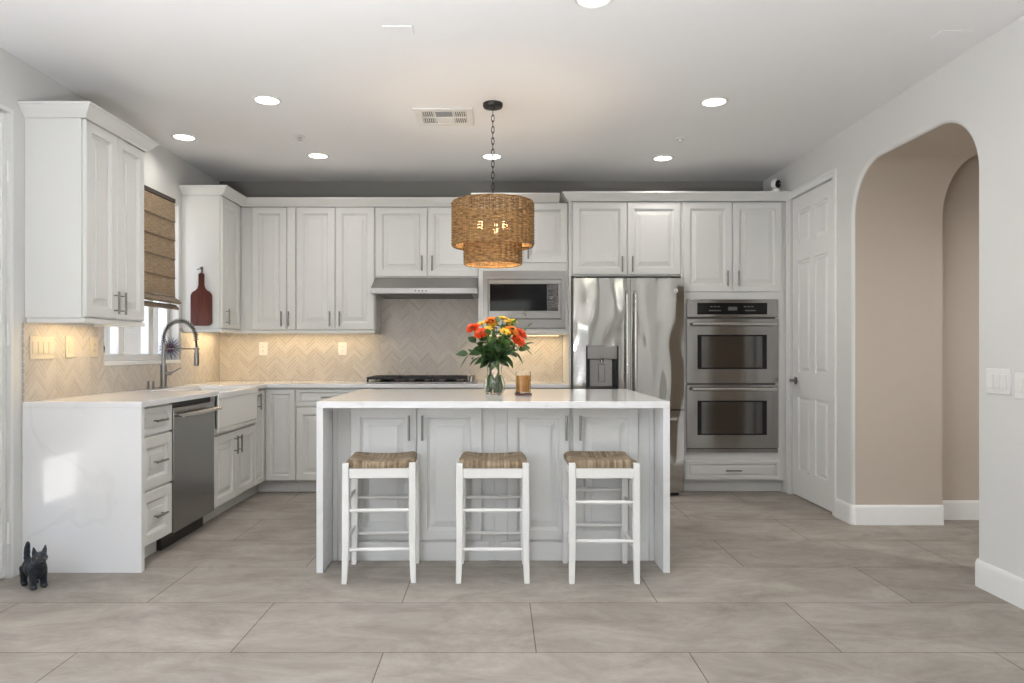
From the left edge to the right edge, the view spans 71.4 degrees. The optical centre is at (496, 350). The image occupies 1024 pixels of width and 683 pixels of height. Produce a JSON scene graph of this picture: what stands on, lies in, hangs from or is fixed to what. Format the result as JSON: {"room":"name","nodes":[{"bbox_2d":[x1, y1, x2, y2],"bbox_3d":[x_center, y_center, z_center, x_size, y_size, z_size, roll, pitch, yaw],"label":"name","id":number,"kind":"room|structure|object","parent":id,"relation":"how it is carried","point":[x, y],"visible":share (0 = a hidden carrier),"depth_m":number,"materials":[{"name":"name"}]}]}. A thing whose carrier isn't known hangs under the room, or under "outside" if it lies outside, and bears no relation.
{"room":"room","nodes":[
{"label":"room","id":0,"kind":"room"},
{"bbox_2d":[0,47,218,578],"bbox_3d":[-2.610,-0.182,0.995,0.160,2.730,10.990,0,0,0],"label":"wall","id":1,"kind":"structure","parent":0,"point":[164,171],"depth_m":3.78,"materials":[{"name":"white paint"}]},
{"bbox_2d":[0,112,8,578],"bbox_3d":[-2.562,-0.029,3.255,0.057,2.400,0.901,0,0,0],"label":"door","id":2,"kind":"structure","parent":1,"relation":"in","point":[4,164],"depth_m":3.68,"materials":[{"name":"white wood"}]},
{"bbox_2d":[0,104,13,577],"bbox_3d":[-2.527,-0.038,3.250,0.003,2.442,0.944,0,0,0],"label":"trim","id":3,"kind":"structure","parent":1,"relation":"attached to","point":[11,111],"depth_m":3.70,"materials":[{"name":"white wood"}]},
{"bbox_2d":[29,336,53,358],"bbox_3d":[-2.513,-0.018,3.923,0.011,0.122,0.207,0,0,0],"label":"switch plate","id":4,"kind":"object","parent":1,"relation":"attached to","point":[39,347],"visible":1,"depth_m":3.92,"materials":[{"name":"beige plastic"}]},
{"bbox_2d":[65,336,73,357],"bbox_3d":[-2.513,-0.023,4.190,0.010,0.125,0.075,0,0,0],"label":"switch plate","id":5,"kind":"object","parent":1,"relation":"attached to","point":[69,341],"visible":1,"depth_m":4.18,"materials":[{"name":"beige plastic"}]},
{"bbox_2d":[25,118,144,326],"bbox_3d":[-2.349,-0.700,4.137,0.358,1.095,0.650,0,0,0],"label":"upper cabinet","id":6,"kind":"object","parent":1,"relation":"attached to","point":[84,184],"depth_m":3.82,"materials":[{"name":"paint"}]},
{"bbox_2d":[18,101,158,151],"bbox_3d":[-2.336,-1.282,4.137,0.381,0.070,0.771,0,0,0],"label":"crown molding","id":7,"kind":"structure","parent":6,"relation":"attached to","point":[88,110],"depth_m":3.80,"materials":[{"name":"paint"}]},
{"bbox_2d":[90,337,97,356],"bbox_3d":[-2.514,-0.023,4.445,0.009,0.122,0.075,0,0,0],"label":"outlet plate","id":8,"kind":"object","parent":1,"relation":"attached to","point":[93,341],"visible":1,"depth_m":4.43,"materials":[{"name":"beige plastic"}]},
{"bbox_2d":[93,342,95,352],"bbox_3d":[-2.511,-0.023,4.445,0.002,0.068,0.033,0,0,0],"label":"receptacle","id":9,"kind":"object","parent":8,"relation":"attached to","point":[94,343],"depth_m":4.44,"materials":[{"name":"beige plastic"}]},
{"bbox_2d":[22,323,219,401],"bbox_3d":[-2.524,0.060,5.141,0.010,0.420,2.696,0,0,0],"label":"backsplash","id":10,"kind":"structure","parent":1,"relation":"attached to","point":[60,376],"depth_m":4.39,"materials":[{"name":"beige tile"}]},
{"bbox_2d":[104,296,179,365],"bbox_3d":[-2.602,-0.528,5.115,0.167,1.248,1.104,0,0,0],"label":"window","id":11,"kind":"structure","parent":1,"relation":"in","point":[117,356],"depth_m":5.29,"materials":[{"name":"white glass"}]},
{"bbox_2d":[158,336,181,358],"bbox_3d":[-2.553,-0.024,5.555,0.177,0.178,0.177,0,0,0],"label":"ornament","id":12,"kind":"object","parent":11,"relation":"on","point":[169,344],"visible":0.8,"depth_m":5.54,"materials":[{"name":"metal"}]},
{"bbox_2d":[144,185,180,309],"bbox_3d":[-2.493,-0.748,5.032,0.073,0.861,1.029,0,0,0],"label":"window blind","id":13,"kind":"object","parent":1,"relation":"attached to","point":[159,208],"visible":0.44,"depth_m":5.27,"materials":[{"name":"brown fabric"}]},
{"bbox_2d":[182,196,240,329],"bbox_3d":[-2.349,-0.713,6.095,0.358,1.068,0.766,0,0,0],"label":"upper cabinet","id":14,"kind":"object","parent":1,"relation":"attached to","point":[211,225],"visible":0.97,"depth_m":5.71,"materials":[{"name":"paint"}]},
{"bbox_2d":[179,185,790,206],"bbox_3d":[-0.052,-1.282,6.026,4.948,0.070,0.748,0,0,0],"label":"crown molding","id":15,"kind":"structure","parent":14,"relation":"attached to","point":[226,191],"depth_m":5.92,"materials":[{"name":"paint"}]},
{"bbox_2d":[770,179,780,190],"bbox_3d":[2.312,-1.373,5.909,0.082,0.111,0.082,0,0,0],"label":"security camera","id":16,"kind":"object","parent":15,"relation":"on","point":[775,184],"visible":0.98,"depth_m":5.88,"materials":[{"name":"white plastic"}]},
{"bbox_2d":[456,349,490,367],"bbox_3d":[-0.122,0.119,4.334,0.255,0.261,0.131,0,0,0],"label":"leaf sprig","id":17,"kind":"object","parent":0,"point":[462,352],"visible":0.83,"depth_m":4.33,"materials":[{"name":"green plant"}]},
{"bbox_2d":[219,181,762,333],"bbox_3d":[0.135,-0.182,6.565,5.770,2.730,0.150,0,0,0],"label":"wall","id":18,"kind":"structure","parent":0,"point":[246,188],"depth_m":6.49,"materials":[{"name":"white paint"}]},
{"bbox_2d":[259,342,267,354],"bbox_3d":[-2.125,-0.021,6.474,0.076,0.118,0.009,0,0,0],"label":"outlet plate","id":19,"kind":"object","parent":18,"relation":"attached to","point":[263,346],"visible":1,"depth_m":6.47,"materials":[{"name":"white plastic"}]},
{"bbox_2d":[241,207,286,329],"bbox_3d":[-2.021,-0.713,6.301,0.402,1.068,0.354,0,0,0],"label":"upper cabinet","id":20,"kind":"object","parent":18,"relation":"attached to","point":[263,229],"visible":0.96,"depth_m":6.17,"materials":[{"name":"paint"}]},
{"bbox_2d":[287,207,295,329],"bbox_3d":[-1.780,-0.713,6.301,0.076,1.068,0.354,0,0,0],"label":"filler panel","id":21,"kind":"object","parent":18,"relation":"attached to","point":[291,211],"visible":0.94,"depth_m":6.16,"materials":[{"name":"paint"}]},
{"bbox_2d":[296,207,380,330],"bbox_3d":[-1.399,-0.713,6.301,0.686,1.068,0.354,0,0,0],"label":"upper cabinet","id":22,"kind":"object","parent":18,"relation":"attached to","point":[335,246],"visible":0.99,"depth_m":6.16,"materials":[{"name":"paint"}]},
{"bbox_2d":[183,329,380,333],"bbox_3d":[-1.793,-0.165,6.110,1.639,0.026,0.441,0,0,-21],"label":"rail","id":23,"kind":"object","parent":22,"relation":"attached to","point":[184,330],"visible":0.98,"depth_m":6.16,"materials":[{"name":"paint"}]},
{"bbox_2d":[338,342,346,354],"bbox_3d":[-1.405,-0.021,6.474,0.076,0.118,0.009,0,0,0],"label":"outlet plate","id":24,"kind":"object","parent":18,"relation":"attached to","point":[342,346],"visible":1,"depth_m":6.47,"materials":[{"name":"white plastic"}]},
{"bbox_2d":[220,298,562,380],"bbox_3d":[-0.960,-0.174,6.484,3.119,0.886,0.010,0,0,0],"label":"backsplash","id":25,"kind":"structure","parent":18,"relation":"attached to","point":[417,336],"depth_m":6.48,"materials":[{"name":"beige tile"}]},
{"bbox_2d":[375,207,477,277],"bbox_3d":[-0.606,-0.940,6.301,0.898,0.614,0.354,0,0,0],"label":"upper cabinet","id":26,"kind":"object","parent":18,"relation":"attached to","point":[411,242],"visible":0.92,"depth_m":6.16,"materials":[{"name":"paint"}]},
{"bbox_2d":[371,278,477,298],"bbox_3d":[-0.606,-0.550,6.202,0.892,0.162,0.549,0,0,0],"label":"range hood","id":27,"kind":"object","parent":26,"relation":"attached to","point":[384,288],"visible":0.9,"depth_m":6.00,"materials":[{"name":"silver metal"}]},
{"bbox_2d":[478,203,567,334],"bbox_3d":[0.221,-0.697,6.216,0.754,1.100,0.524,0,0,0],"label":"upper cabinet","id":28,"kind":"object","parent":18,"relation":"attached to","point":[549,252],"visible":0.37,"depth_m":6.00,"materials":[{"name":"paint"}]},
{"bbox_2d":[489,335,558,335],"bbox_3d":[0.225,-0.140,6.345,0.650,0.012,0.030,0,0,0],"label":"light","id":29,"kind":"object","parent":28,"relation":"attached to","point":[489,335],"visible":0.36,"depth_m":6.33,"materials":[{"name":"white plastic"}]},
{"bbox_2d":[483,271,565,327],"bbox_3d":[0.229,-0.433,6.188,0.696,0.481,0.445,0,0,0],"label":"microwave","id":30,"kind":"object","parent":28,"relation":"in","point":[538,298],"visible":0.98,"depth_m":5.97,"materials":[{"name":"silver metal"}]},
{"bbox_2d":[571,202,680,280],"bbox_3d":[1.076,-0.936,6.185,0.915,0.622,0.582,0,0,0],"label":"upper cabinet","id":31,"kind":"object","parent":18,"relation":"attached to","point":[609,239],"visible":0.98,"depth_m":5.93,"materials":[{"name":"paint"}]},
{"bbox_2d":[0,0,1023,180],"bbox_3d":[1.225,-1.597,0.970,7.950,0.100,11.340,0,0,0],"label":"ceiling","id":32,"kind":"structure","parent":0,"point":[599,94],"depth_m":3.93,"materials":[{"name":"white paint"}]},
{"bbox_2d":[171,134,196,140],"bbox_3d":[-2.263,-1.543,5.150,0.176,0.006,0.176,0,0,0],"label":"recessed light","id":33,"kind":"object","parent":32,"relation":"in","point":[182,137],"visible":1,"depth_m":5.15,"materials":[{"name":"white plastic"}]},
{"bbox_2d":[252,95,281,105],"bbox_3d":[-1.418,-1.543,4.390,0.176,0.006,0.176,0,0,0],"label":"recessed light","id":34,"kind":"object","parent":32,"relation":"in","point":[266,100],"visible":1,"depth_m":4.39,"materials":[{"name":"white plastic"}]},
{"bbox_2d":[294,135,305,140],"bbox_3d":[-1.420,-1.532,5.130,0.080,0.027,0.080,0,0,0],"label":"sprinkler","id":35,"kind":"object","parent":32,"relation":"attached to","point":[300,137],"visible":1,"depth_m":5.12,"materials":[{"name":"white plastic"}]},
{"bbox_2d":[307,153,329,158],"bbox_3d":[-1.417,-1.543,5.640,0.176,0.006,0.176,0,0,0],"label":"recessed light","id":36,"kind":"object","parent":32,"relation":"in","point":[310,155],"visible":1,"depth_m":5.64,"materials":[{"name":"white plastic"}]},
{"bbox_2d":[382,25,414,35],"bbox_3d":[-0.475,-1.544,3.430,0.145,0.005,0.100,0,0,0],"label":"ceiling plate","id":37,"kind":"object","parent":32,"relation":"attached to","point":[389,30],"visible":1,"depth_m":3.42,"materials":[{"name":"white plastic"}]},
{"bbox_2d":[413,108,473,125],"bbox_3d":[-0.345,-1.540,4.690,0.380,0.011,0.340,0,0,0],"label":"ceiling vent","id":38,"kind":"object","parent":32,"relation":"in","point":[424,116],"visible":1,"depth_m":4.68,"materials":[{"name":"white plastic"}]},
{"bbox_2d":[481,153,502,159],"bbox_3d":[-0.040,-1.543,5.660,0.176,0.006,0.176,0,0,0],"label":"recessed light","id":39,"kind":"object","parent":32,"relation":"in","point":[484,156],"visible":0.94,"depth_m":5.65,"materials":[{"name":"white plastic"}]},
{"bbox_2d":[451,100,534,267],"bbox_3d":[-0.026,-1.041,4.450,0.524,1.009,0.523,0,0,13],"label":"pendant lamp","id":40,"kind":"object","parent":32,"relation":"hanging from","point":[480,243],"visible":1,"depth_m":4.27,"materials":[{"name":"brown wicker"}]},
{"bbox_2d":[574,0,612,8],"bbox_3d":[0.425,-1.543,3.125,0.176,0.006,0.176,0,0,0],"label":"recessed light","id":41,"kind":"object","parent":32,"relation":"in","point":[586,4],"visible":1,"depth_m":3.16,"materials":[{"name":"white plastic"}]},
{"bbox_2d":[652,155,673,161],"bbox_3d":[1.330,-1.543,5.710,0.176,0.006,0.176,0,0,0],"label":"recessed light","id":42,"kind":"object","parent":32,"relation":"in","point":[662,158],"visible":1,"depth_m":5.71,"materials":[{"name":"white plastic"}]},
{"bbox_2d":[675,137,685,142],"bbox_3d":[1.336,-1.532,5.180,0.080,0.027,0.080,0,0,0],"label":"sprinkler","id":43,"kind":"object","parent":32,"relation":"attached to","point":[679,139],"visible":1,"depth_m":5.17,"materials":[{"name":"white plastic"}]},
{"bbox_2d":[699,97,728,107],"bbox_3d":[1.348,-1.543,4.420,0.176,0.006,0.176,0,0,0],"label":"recessed light","id":44,"kind":"object","parent":32,"relation":"in","point":[711,102],"visible":1,"depth_m":4.42,"materials":[{"name":"white plastic"}]},
{"bbox_2d":[931,30,972,37],"bbox_3d":[2.215,-1.544,3.470,0.150,0.005,0.085,0,0,0],"label":"ceiling plate","id":45,"kind":"object","parent":32,"relation":"attached to","point":[943,33],"visible":1,"depth_m":3.46,"materials":[{"name":"white plastic"}]},
{"bbox_2d":[0,491,1023,682],"bbox_3d":[1.225,1.223,0.970,7.950,0.080,11.340,0,0,0],"label":"floor","id":46,"kind":"structure","parent":0,"point":[759,586],"depth_m":3.25,"materials":[{"name":"tile"}]},
{"bbox_2d":[19,541,47,589],"bbox_3d":[-2.308,1.075,3.565,0.236,0.217,0.099,0,0,36],"label":"cat figurine","id":47,"kind":"object","parent":46,"relation":"on","point":[35,567],"visible":1,"depth_m":3.53,"materials":[{"name":"black ceramic"}]},
{"bbox_2d":[144,403,171,556],"bbox_3d":[-2.199,0.743,4.018,0.636,0.878,0.377,0,0,0],"label":"base cabinet","id":48,"kind":"object","parent":46,"relation":"on","point":[158,418],"visible":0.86,"depth_m":4.04,"materials":[{"name":"paint"}]},
{"bbox_2d":[156,397,221,550],"bbox_3d":[-2.171,0.746,4.512,0.653,0.870,0.606,0,0,0],"label":"dishwasher","id":49,"kind":"object","parent":46,"relation":"on","point":[192,481],"visible":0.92,"depth_m":4.44,"materials":[{"name":"silver metal"}]},
{"bbox_2d":[203,424,254,522],"bbox_3d":[-2.199,0.876,5.232,0.636,0.611,0.828,0,0,0],"label":"base cabinet","id":50,"kind":"object","parent":46,"relation":"on","point":[234,450],"visible":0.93,"depth_m":5.18,"materials":[{"name":"paint"}]},
{"bbox_2d":[243,388,298,499],"bbox_3d":[-2.091,0.743,6.062,0.847,0.878,0.827,0,0,0],"label":"base cabinet","id":51,"kind":"object","parent":46,"relation":"on","point":[275,425],"visible":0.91,"depth_m":5.89,"materials":[{"name":"paint"}]},
{"bbox_2d":[22,381,569,572],"bbox_3d":[-0.965,0.726,5.139,3.126,0.912,2.699,0,0,0],"label":"countertop","id":52,"kind":"structure","parent":46,"relation":"on","point":[83,457],"depth_m":3.79,"materials":[{"name":"stone"}]},
{"bbox_2d":[147,381,154,389],"bbox_3d":[-2.430,0.239,5.000,0.052,0.060,0.052,0,0,0],"label":"air gap","id":53,"kind":"object","parent":52,"relation":"on","point":[150,384],"visible":1,"depth_m":4.98,"materials":[{"name":"silver metal"}]},
{"bbox_2d":[159,318,199,387],"bbox_3d":[-2.310,0.016,5.184,0.290,0.507,0.060,0,0,-2],"label":"faucet","id":54,"kind":"object","parent":52,"relation":"on","point":[163,367],"visible":1,"depth_m":5.17,"materials":[{"name":"silver metal"}]},
{"bbox_2d":[166,387,257,433],"bbox_3d":[-2.123,0.423,5.232,0.479,0.285,0.779,0,0,0],"label":"farmhouse sink","id":55,"kind":"object","parent":52,"relation":"in","point":[239,404],"visible":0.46,"depth_m":5.19,"materials":[{"name":"white ceramic"}]},
{"bbox_2d":[366,375,477,382],"bbox_3d":[-0.630,0.240,6.157,0.920,0.057,0.485,0,0,0],"label":"cooktop","id":56,"kind":"object","parent":52,"relation":"in","point":[384,378],"visible":1,"depth_m":6.01,"materials":[{"name":"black metal"}]},
{"bbox_2d":[366,380,477,382],"bbox_3d":[-0.630,0.264,6.157,0.920,0.010,0.485,0,0,0],"label":"tray","id":57,"kind":"object","parent":56,"relation":"on","point":[374,381],"depth_m":6.01,"materials":[{"name":"silver metal"}]},
{"bbox_2d":[296,388,363,491],"bbox_3d":[-1.384,0.743,6.162,0.566,0.878,0.622,0,0,0],"label":"base cabinet","id":58,"kind":"object","parent":46,"relation":"on","point":[306,398],"visible":0.35,"depth_m":5.89,"materials":[{"name":"paint"}]},
{"bbox_2d":[341,451,419,583],"bbox_3d":[-0.610,0.869,3.795,0.376,0.628,0.363,0,0,-3],"label":"counter stool","id":59,"kind":"object","parent":46,"relation":"on","point":[359,465],"visible":1,"depth_m":3.63,"materials":[{"name":"white wood"}]},
{"bbox_2d":[333,408,494,560],"bbox_3d":[-0.470,0.744,4.482,0.910,0.876,1.036,0,0,0],"label":"base cabinet","id":60,"kind":"object","parent":46,"relation":"on","point":[439,436],"visible":0.76,"depth_m":4.01,"materials":[{"name":"paint"}]},
{"bbox_2d":[364,388,477,388],"bbox_3d":[-0.630,0.743,6.162,0.939,0.878,0.622,0,0,0],"label":"base cabinet","id":61,"kind":"object","parent":46,"relation":"on","point":[364,388],"visible":0.02,"depth_m":5.91,"materials":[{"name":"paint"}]},
{"bbox_2d":[316,389,669,572],"bbox_3d":[-0.021,0.726,4.415,1.883,0.913,1.250,0,0,0],"label":"countertop","id":62,"kind":"structure","parent":46,"relation":"on","point":[362,398],"depth_m":3.85,"materials":[{"name":"stone"}]},
{"bbox_2d":[484,361,504,394],"bbox_3d":[-0.015,0.166,4.370,0.134,0.205,0.134,0,0,0],"label":"vase","id":63,"kind":"object","parent":62,"relation":"on","point":[494,384],"visible":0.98,"depth_m":4.32,"materials":[{"name":"clear glass"}]},
{"bbox_2d":[468,336,487,363],"bbox_3d":[-0.088,0.080,4.345,0.168,0.338,0.092,0,0,-32],"label":"leaf sprig","id":64,"kind":"object","parent":63,"relation":"in","point":[472,339],"visible":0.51,"depth_m":4.33,"materials":[{"name":"green plant"}]},
{"bbox_2d":[466,323,489,358],"bbox_3d":[-0.081,0.039,4.331,0.219,0.421,0.085,0,0,0],"label":"flower","id":65,"kind":"object","parent":63,"relation":"in","point":[471,327],"visible":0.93,"depth_m":4.32,"materials":[{"name":"red plant"}]},
{"bbox_2d":[469,346,491,367],"bbox_3d":[-0.084,0.105,4.314,0.178,0.287,0.134,0,0,-28],"label":"leaf sprig","id":66,"kind":"object","parent":63,"relation":"in","point":[478,350],"visible":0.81,"depth_m":4.30,"materials":[{"name":"green plant"}]},
{"bbox_2d":[473,328,491,360],"bbox_3d":[-0.071,0.054,4.327,0.099,0.391,0.169,0,0,33],"label":"flower","id":67,"kind":"object","parent":63,"relation":"in","point":[480,332],"visible":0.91,"depth_m":4.27,"materials":[{"name":"red plant"}]},
{"bbox_2d":[482,329,497,360],"bbox_3d":[-0.045,0.058,4.296,0.117,0.383,0.158,0,0,39],"label":"leaf sprig","id":68,"kind":"object","parent":63,"relation":"in","point":[487,331],"visible":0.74,"depth_m":4.27,"materials":[{"name":"green plant"}]},
{"bbox_2d":[484,317,498,333],"bbox_3d":[-0.030,0.018,4.368,0.095,0.460,0.099,0,0,0],"label":"flower","id":69,"kind":"object","parent":63,"relation":"in","point":[489,319],"visible":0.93,"depth_m":4.36,"materials":[{"name":"orange plant"}]},
{"bbox_2d":[487,322,498,333],"bbox_3d":[-0.024,0.035,4.345,0.071,0.430,0.081,0,0,7],"label":"flower","id":70,"kind":"object","parent":63,"relation":"in","point":[494,324],"visible":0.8,"depth_m":4.34,"materials":[{"name":"yellow plant"}]},
{"bbox_2d":[484,338,502,360],"bbox_3d":[-0.019,0.082,4.292,0.111,0.334,0.205,0,0,15],"label":"leaf sprig","id":71,"kind":"object","parent":63,"relation":"in","point":[492,344],"visible":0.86,"depth_m":4.28,"materials":[{"name":"green plant"}]},
{"bbox_2d":[492,317,500,344],"bbox_3d":[-0.004,0.020,4.359,0.093,0.459,0.093,0,0,34],"label":"leaf sprig","id":72,"kind":"object","parent":63,"relation":"in","point":[497,319],"visible":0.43,"depth_m":4.35,"materials":[{"name":"green plant"}]},
{"bbox_2d":[486,347,512,361],"bbox_3d":[0.024,0.109,4.307,0.137,0.280,0.159,0,0,-21],"label":"leaf sprig","id":73,"kind":"object","parent":63,"relation":"in","point":[504,351],"visible":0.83,"depth_m":4.30,"materials":[{"name":"green plant"}]},
{"bbox_2d":[498,324,506,344],"bbox_3d":[0.035,0.024,4.375,0.165,0.452,0.090,0,0,18],"label":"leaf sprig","id":74,"kind":"object","parent":63,"relation":"in","point":[502,325],"visible":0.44,"depth_m":4.37,"materials":[{"name":"green plant"}]},
{"bbox_2d":[498,316,508,338],"bbox_3d":[0.016,0.015,4.395,0.120,0.467,0.065,0,0,0],"label":"flower","id":75,"kind":"object","parent":63,"relation":"in","point":[501,317],"visible":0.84,"depth_m":4.39,"materials":[{"name":"yellow plant"}]},
{"bbox_2d":[495,333,513,360],"bbox_3d":[0.031,0.070,4.322,0.188,0.360,0.104,0,0,40],"label":"leaf sprig","id":76,"kind":"object","parent":63,"relation":"in","point":[504,341],"visible":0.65,"depth_m":4.31,"materials":[{"name":"green plant"}]},
{"bbox_2d":[498,328,510,353],"bbox_3d":[0.023,0.054,4.295,0.066,0.391,0.142,0,0,-33],"label":"flower","id":77,"kind":"object","parent":63,"relation":"in","point":[505,331],"visible":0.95,"depth_m":4.26,"materials":[{"name":"yellow plant"}]},
{"bbox_2d":[495,328,514,360],"bbox_3d":[0.032,0.055,4.339,0.184,0.390,0.095,0,0,33],"label":"leaf sprig","id":78,"kind":"object","parent":63,"relation":"in","point":[505,336],"visible":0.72,"depth_m":4.31,"materials":[{"name":"green plant"}]},
{"bbox_2d":[499,319,516,359],"bbox_3d":[0.056,0.028,4.337,0.133,0.443,0.090,0,0,28],"label":"leaf sprig","id":79,"kind":"object","parent":63,"relation":"in","point":[513,323],"visible":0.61,"depth_m":4.33,"materials":[{"name":"green plant"}]},
{"bbox_2d":[504,325,518,344],"bbox_3d":[0.035,0.047,4.314,0.195,0.404,0.087,0,0,17],"label":"flower","id":80,"kind":"object","parent":63,"relation":"in","point":[508,327],"visible":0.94,"depth_m":4.29,"materials":[{"name":"orange plant"}]},
{"bbox_2d":[500,335,525,358],"bbox_3d":[0.076,0.074,4.322,0.196,0.350,0.091,0,0,26],"label":"flower","id":81,"kind":"object","parent":63,"relation":"in","point":[519,340],"visible":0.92,"depth_m":4.28,"materials":[{"name":"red plant"}]},
{"bbox_2d":[503,323,531,365],"bbox_3d":[0.083,0.039,4.360,0.272,0.420,0.084,0,0,-10],"label":"leaf sprig","id":82,"kind":"object","parent":63,"relation":"in","point":[531,323],"visible":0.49,"depth_m":4.36,"materials":[{"name":"green plant"}]},
{"bbox_2d":[510,328,526,345],"bbox_3d":[0.071,0.055,4.340,0.230,0.389,0.084,0,0,0],"label":"flower","id":83,"kind":"object","parent":63,"relation":"in","point":[521,332],"visible":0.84,"depth_m":4.33,"materials":[{"name":"red plant"}]},
{"bbox_2d":[506,342,532,361],"bbox_3d":[0.111,0.095,4.381,0.248,0.309,0.106,0,0,-9],"label":"leaf sprig","id":84,"kind":"object","parent":63,"relation":"in","point":[513,353],"visible":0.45,"depth_m":4.39,"materials":[{"name":"green plant"}]},
{"bbox_2d":[515,393,531,394],"bbox_3d":[0.162,0.264,4.400,0.104,0.008,0.104,0,0,0],"label":"coaster","id":85,"kind":"object","parent":62,"relation":"on","point":[515,393],"visible":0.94,"depth_m":4.35,"materials":[{"name":"brown wood"}]},
{"bbox_2d":[516,371,530,392],"bbox_3d":[0.162,0.192,4.400,0.094,0.135,0.094,0,0,0],"label":"candle","id":86,"kind":"object","parent":85,"relation":"on","point":[523,378],"visible":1,"depth_m":4.36,"materials":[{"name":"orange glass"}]},
{"bbox_2d":[456,451,529,583],"bbox_3d":[-0.022,0.869,3.795,0.376,0.628,0.363,0,0,0],"label":"counter stool","id":87,"kind":"object","parent":46,"relation":"on","point":[470,464],"visible":1,"depth_m":3.62,"materials":[{"name":"white wood"}]},
{"bbox_2d":[478,388,568,388],"bbox_3d":[0.219,0.743,6.162,0.758,0.878,0.622,0,0,0],"label":"base cabinet","id":88,"kind":"object","parent":46,"relation":"on","point":[478,388],"visible":0.02,"depth_m":5.91,"materials":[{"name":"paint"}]},
{"bbox_2d":[563,201,570,388],"bbox_3d":[0.609,-0.033,6.203,0.018,2.429,0.546,0,0,0],"label":"end panel","id":89,"kind":"object","parent":46,"relation":"on","point":[566,337],"visible":0.43,"depth_m":5.97,"materials":[{"name":"paint"}]},
{"bbox_2d":[495,408,653,560],"bbox_3d":[0.435,0.744,4.482,0.898,0.876,1.036,0,0,0],"label":"base cabinet","id":90,"kind":"object","parent":46,"relation":"on","point":[544,434],"visible":0.77,"depth_m":4.00,"materials":[{"name":"paint"}]},
{"bbox_2d":[562,451,639,583],"bbox_3d":[0.546,0.869,3.797,0.363,0.628,0.376,0,0,0],"label":"counter stool","id":91,"kind":"object","parent":46,"relation":"on","point":[575,464],"visible":1,"depth_m":3.62,"materials":[{"name":"white wood"}]},
{"bbox_2d":[571,277,683,494],"bbox_3d":[1.072,0.287,6.081,0.896,1.788,0.758,0,0,0],"label":"refrigerator","id":92,"kind":"object","parent":46,"relation":"on","point":[627,333],"visible":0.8,"depth_m":5.77,"materials":[{"name":"silver metal"}]},
{"bbox_2d":[680,202,785,491],"bbox_3d":[1.979,-0.033,6.185,0.888,2.429,0.582,0,0,0],"label":"tall cabinet","id":93,"kind":"object","parent":46,"relation":"on","point":[730,250],"visible":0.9,"depth_m":5.94,"materials":[{"name":"paint"}]},
{"bbox_2d":[686,299,777,452],"bbox_3d":[1.958,0.207,6.134,0.760,1.275,0.587,0,0,0],"label":"double oven","id":94,"kind":"object","parent":93,"relation":"in","point":[732,344],"visible":1,"depth_m":5.92,"materials":[{"name":"silver metal"}]},
{"bbox_2d":[501,344,529,367],"bbox_3d":[0.085,0.085,4.324,0.127,0.330,0.241,0,0,-30],"label":"leaf sprig","id":95,"kind":"object","parent":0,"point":[525,347],"visible":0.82,"depth_m":4.29,"materials":[{"name":"green plant"}]},
{"bbox_2d":[763,15,1023,578],"bbox_3d":[2.730,-0.182,0.995,0.610,2.730,10.990,0,0,0],"label":"wall","id":96,"kind":"structure","parent":0,"point":[896,165],"depth_m":4.80,"materials":[{"name":"white paint"}]},
{"bbox_2d":[789,180,831,511],"bbox_3d":[2.425,-0.037,5.501,0.095,2.417,0.734,0,0,0],"label":"door","id":97,"kind":"structure","parent":96,"relation":"in","point":[812,210],"depth_m":5.48,"materials":[{"name":"white wood"}]},
{"bbox_2d":[786,168,836,516],"bbox_3d":[2.416,-0.062,5.505,0.018,2.490,0.861,0,0,0],"label":"trim","id":98,"kind":"structure","parent":96,"relation":"attached to","point":[832,173],"depth_m":5.12,"materials":[{"name":"white wood"}]},
{"bbox_2d":[835,498,978,524],"bbox_3d":[3.724,1.115,4.954,2.632,0.135,0.238,0,0,0],"label":"baseboard","id":99,"kind":"structure","parent":96,"relation":"attached to","point":[849,513],"depth_m":4.84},
{"bbox_2d":[986,368,1010,394],"bbox_3d":[2.419,0.146,3.437,0.010,0.122,0.164,0,0,0],"label":"switch plate","id":100,"kind":"object","parent":96,"relation":"attached to","point":[998,381],"visible":1,"depth_m":3.43,"materials":[{"name":"white plastic"}]},
{"bbox_2d":[975,558,1023,609],"bbox_3d":[2.721,1.115,-0.433,0.627,0.135,8.094,0,0,0],"label":"baseboard","id":101,"kind":"structure","parent":96,"relation":"attached to","point":[1009,587],"depth_m":3.41,"materials":[{"name":"white wood"}]},
{"bbox_2d":[1015,372,1023,398],"bbox_3d":[2.419,0.161,3.245,0.010,0.122,0.164,0,0,0],"label":"switch plate","id":102,"kind":"object","parent":96,"relation":"attached to","point":[1019,377],"visible":1,"depth_m":3.29,"materials":[{"name":"white plastic"}]},
{"bbox_2d":[942,154,978,499],"bbox_3d":[4.118,-0.182,0.310,2.164,2.730,9.620,0,0,0],"label":"wall","id":103,"kind":"structure","parent":0,"point":[960,215],"depth_m":5.00,"materials":[{"name":"beige paint"}]},
{"bbox_3d":[-2.374,-0.653,5.689,0.034,0.048,0.042,0,0,0],"label":"wall hook","id":104,"kind":"object","parent":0,"visible":0},
{"bbox_2d":[190,273,211,325],"bbox_3d":[-2.365,-0.414,5.696,0.170,0.424,0.021,0,0,0],"label":"cutting board","id":105,"kind":"object","parent":104,"relation":"hanging from","point":[201,298],"visible":0.95,"depth_m":5.69,"materials":[{"name":"brown wood"}]},
{"label":"outside","id":106,"kind":"structure","parent":0,"visible":0},
{"bbox_3d":[-3.000,1.633,5.000,18.000,0.100,38.000,0,0,0],"label":"ground","id":107,"kind":"structure","parent":106,"visible":0},
{"bbox_2d":[103,307,157,353],"bbox_3d":[-7.100,0.333,9.000,0.200,2.500,26.000,0,0,0],"label":"wall","id":108,"kind":"structure","parent":107,"relation":"on","point":[132,335],"depth_m":13.71,"materials":[{"name":"paint"}]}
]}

